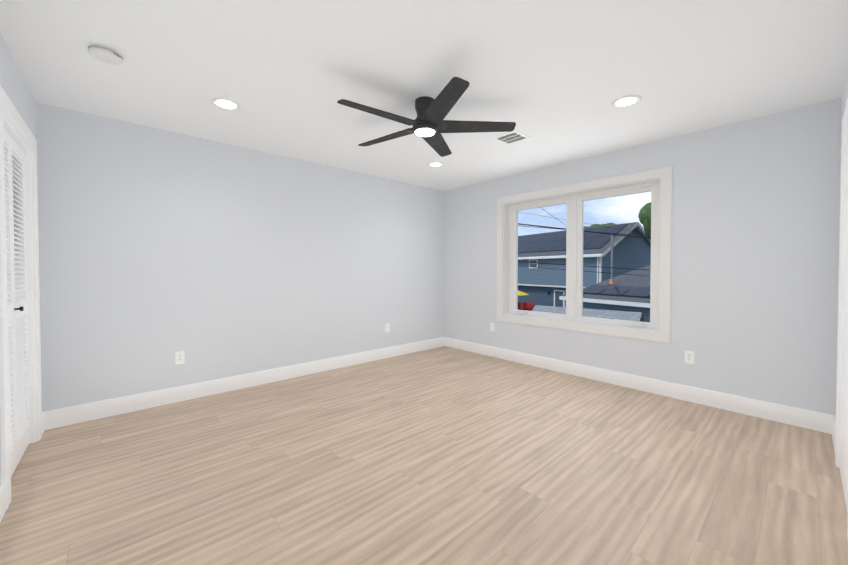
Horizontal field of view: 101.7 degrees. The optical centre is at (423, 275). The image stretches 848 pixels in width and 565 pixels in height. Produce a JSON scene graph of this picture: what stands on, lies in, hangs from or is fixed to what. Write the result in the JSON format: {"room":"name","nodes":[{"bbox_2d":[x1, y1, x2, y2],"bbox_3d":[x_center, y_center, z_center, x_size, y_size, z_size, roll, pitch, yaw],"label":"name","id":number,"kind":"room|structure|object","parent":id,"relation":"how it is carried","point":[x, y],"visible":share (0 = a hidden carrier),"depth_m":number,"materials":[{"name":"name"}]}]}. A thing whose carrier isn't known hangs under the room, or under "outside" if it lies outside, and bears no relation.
{"room":"empty bedroom","nodes":[
{"label":"empty bedroom","id":0,"kind":"room"},
{"bbox_2d":[0,33,36,485],"bbox_3d":[-1.512,-0.033,0.934,0.196,2.440,4.337,-1,1,-42],"label":"wall","id":1,"kind":"structure","parent":0,"point":[14,86],"depth_m":2.06,"materials":[{"name":"white paint"}]},
{"bbox_2d":[4,128,29,476],"bbox_3d":[-2.459,0.159,2.066,0.073,1.993,0.796,-1,1,-42],"label":"closet door","id":2,"kind":"structure","parent":1,"relation":"in","point":[18,358],"depth_m":2.16,"materials":[{"name":"white wood"}]},
{"bbox_2d":[0,86,41,509],"bbox_3d":[-2.474,0.106,2.050,0.154,2.124,1.018,-1,1,-42],"label":"trim","id":3,"kind":"structure","parent":1,"relation":"attached to","point":[9,110],"depth_m":2.33,"materials":[{"name":"white wood"}]},
{"bbox_2d":[0,412,44,521],"bbox_3d":[-1.506,1.115,1.049,0.086,0.140,4.070,-1,1,-42],"label":"baseboard","id":4,"kind":"structure","parent":1,"relation":"attached to","point":[2,499],"depth_m":1.69,"materials":[{"name":"white wood"}]},
{"bbox_2d":[36,102,444,411],"bbox_3d":[-1.485,-0.084,3.951,5.101,2.440,0.200,-1,1,-42],"label":"wall","id":5,"kind":"structure","parent":0,"point":[213,260],"depth_m":3.29,"materials":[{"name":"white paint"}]},
{"bbox_2d":[175,351,184,364],"bbox_3d":[-2.228,0.750,3.152,0.070,0.114,0.007,-1,1,-42],"label":"electrical outlet","id":6,"kind":"object","parent":5,"relation":"attached to","point":[180,357],"visible":1,"depth_m":3.15,"materials":[{"name":"white plastic"}]},
{"bbox_2d":[44,337,443,429],"bbox_3d":[-1.283,1.065,4.009,4.351,0.140,0.015,-1,1,-42],"label":"baseboard","id":7,"kind":"structure","parent":5,"relation":"attached to","point":[62,417],"depth_m":3.30,"materials":[{"name":"white wood"}]},
{"bbox_2d":[385,324,389,332],"bbox_3d":[-0.499,0.716,4.720,0.070,0.114,0.007,-1,1,-42],"label":"electrical outlet","id":8,"kind":"object","parent":5,"relation":"attached to","point":[387,327],"visible":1,"depth_m":4.72,"materials":[{"name":"white plastic"}]},
{"bbox_2d":[0,346,847,564],"bbox_3d":[-0.079,1.222,2.423,5.101,0.120,4.386,-1,1,-42],"label":"floor","id":9,"kind":"structure","parent":0,"point":[444,455],"depth_m":1.98,"materials":[{"name":"brown wood"}]},
{"bbox_2d":[0,0,847,190],"bbox_3d":[-0.079,-1.338,2.380,5.101,0.120,4.386,-1,1,-42],"label":"ceiling","id":10,"kind":"structure","parent":0,"point":[553,79],"depth_m":2.12,"materials":[{"name":"white paint"}]},
{"bbox_2d":[88,44,122,64],"bbox_3d":[-1.805,-1.249,1.959,0.145,0.043,0.145,-1,1,-42],"label":"smoke detector","id":11,"kind":"object","parent":10,"relation":"attached to","point":[104,54],"visible":1,"depth_m":1.93,"materials":[{"name":"white plastic"}]},
{"bbox_2d":[211,98,240,110],"bbox_3d":[-1.478,-1.277,2.580,0.196,0.008,0.196,-1,1,-42],"label":"recessed light","id":12,"kind":"object","parent":10,"relation":"in","point":[226,104],"visible":1,"depth_m":2.58,"materials":[{"name":"white plastic"}]},
{"bbox_2d":[337,77,515,156],"bbox_3d":[-0.032,-1.160,2.527,1.252,0.241,1.271,-1,1,-42],"label":"fan","id":13,"kind":"object","parent":10,"relation":"hanging from","point":[430,124],"visible":1,"depth_m":2.48,"materials":[{"name":"black metal"}]},
{"bbox_2d":[427,162,443,166],"bbox_3d":[0.138,-1.302,4.058,0.196,0.008,0.196,-1,1,-42],"label":"recessed light","id":14,"kind":"object","parent":10,"relation":"in","point":[435,164],"visible":1,"depth_m":4.05,"materials":[{"name":"white plastic"}]},
{"bbox_2d":[492,130,530,145],"bbox_3d":[0.820,-1.288,3.239,0.260,0.009,0.260,-1,1,-42],"label":"ceiling vent","id":15,"kind":"object","parent":10,"relation":"in","point":[511,137],"visible":1,"depth_m":3.23,"materials":[{"name":"white plastic"}]},
{"bbox_2d":[611,95,641,107],"bbox_3d":[1.487,-1.276,2.541,0.196,0.008,0.196,-1,1,-42],"label":"recessed light","id":16,"kind":"object","parent":10,"relation":"in","point":[627,101],"visible":0.98,"depth_m":2.53,"materials":[{"name":"white plastic"}]},
{"bbox_2d":[518,207,650,275],"bbox_3d":[5.085,0.080,10.278,10.553,7.100,5.838,-1,1,-42],"label":"power lines","id":17,"kind":"object","parent":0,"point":[586,239],"depth_m":9.04,"materials":[{"name":"black"}]},
{"bbox_2d":[444,98,840,414],"bbox_3d":[1.736,-0.086,4.047,0.200,2.440,3.986,-1,1,-42],"label":"wall","id":18,"kind":"structure","parent":0,"point":[754,243],"depth_m":2.95,"materials":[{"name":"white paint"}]},
{"bbox_2d":[490,323,493,330],"bbox_3d":[0.944,0.712,4.780,0.007,0.114,0.070,-1,1,-42],"label":"electrical outlet","id":19,"kind":"object","parent":18,"relation":"attached to","point":[491,326],"visible":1,"depth_m":4.78,"materials":[{"name":"white plastic"}]},
{"bbox_2d":[497,166,671,342],"bbox_3d":[1.728,-0.208,4.034,0.208,1.663,1.971,-1,1,-42],"label":"window","id":20,"kind":"structure","parent":18,"relation":"in","point":[574,255],"depth_m":3.96,"materials":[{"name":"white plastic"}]},
{"bbox_2d":[444,337,834,433],"bbox_3d":[1.662,1.066,3.989,0.015,0.140,3.971,-1,1,-42],"label":"baseboard","id":21,"kind":"structure","parent":18,"relation":"attached to","point":[809,419],"depth_m":3.24,"materials":[{"name":"white wood"}]},
{"bbox_2d":[684,350,693,363],"bbox_3d":[2.422,0.745,3.152,0.007,0.114,0.070,-1,1,-42],"label":"electrical outlet","id":22,"kind":"object","parent":18,"relation":"attached to","point":[689,357],"visible":1,"depth_m":3.15,"materials":[{"name":"white plastic"}]},
{"bbox_2d":[835,68,847,418],"bbox_3d":[1.327,-0.032,0.851,5.101,2.440,0.200,-1,1,-42],"label":"wall","id":23,"kind":"structure","parent":0,"point":[844,97],"depth_m":2.44,"materials":[{"name":"white paint"}]},
{"bbox_2d":[831,416,835,452],"bbox_3d":[1.379,1.115,1.063,4.336,0.140,0.015,-1,1,-42],"label":"baseboard","id":24,"kind":"structure","parent":23,"relation":"attached to","point":[833,432],"depth_m":2.36,"materials":[{"name":"white wood"}]},
{"bbox_2d":[835,98,847,538],"bbox_3d":[2.219,0.108,1.810,0.988,2.129,0.018,-1,1,-42],"label":"door frame","id":25,"kind":"structure","parent":23,"relation":"attached to","point":[841,454],"depth_m":2.02,"materials":[{"name":"white wood"}]},
{"label":"outside","id":26,"kind":"structure","parent":0,"visible":0},
{"bbox_3d":[36.121,3.062,52.989,115.417,0.300,150.000,-1,1,-42],"label":"ground","id":27,"kind":"structure","parent":26,"visible":0},
{"bbox_2d":[518,290,533,310],"bbox_3d":[7.523,2.140,28.922,3.782,2.353,2.900,-1,1,-42],"label":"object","id":28,"kind":"structure","parent":27,"relation":"on","point":[527,306],"depth_m":29.63,"materials":[{"name":"red"}]},
{"bbox_2d":[518,222,650,307],"bbox_3d":[13.338,-0.543,33.020,9.001,7.580,13.711,-1,1,-29],"label":"house","id":29,"kind":"structure","parent":27,"relation":"on","point":[543,285],"depth_m":28.59,"materials":[{"name":"blue wood"}]},
{"bbox_2d":[531,305,644,324],"bbox_3d":[5.890,2.398,12.754,3.668,2.380,2.800,1,1,40],"label":"shed","id":30,"kind":"object","parent":27,"relation":"on","point":[625,315],"depth_m":12.15,"materials":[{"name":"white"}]},
{"bbox_2d":[559,233,650,321],"bbox_3d":[14.035,0.776,12.477,8.921,5.634,14.701,-1,1,-29],"label":"garage","id":31,"kind":"structure","parent":27,"relation":"on","point":[628,293],"depth_m":15.44,"materials":[{"name":"blue"}]},
{"bbox_2d":[583,202,650,239],"bbox_3d":[18.139,-2.127,43.362,31.388,10.399,30.775,-1,1,-42],"label":"trees","id":32,"kind":"object","parent":27,"relation":"on","point":[644,215],"depth_m":24.81,"materials":[{"name":"green plant"}]}
]}

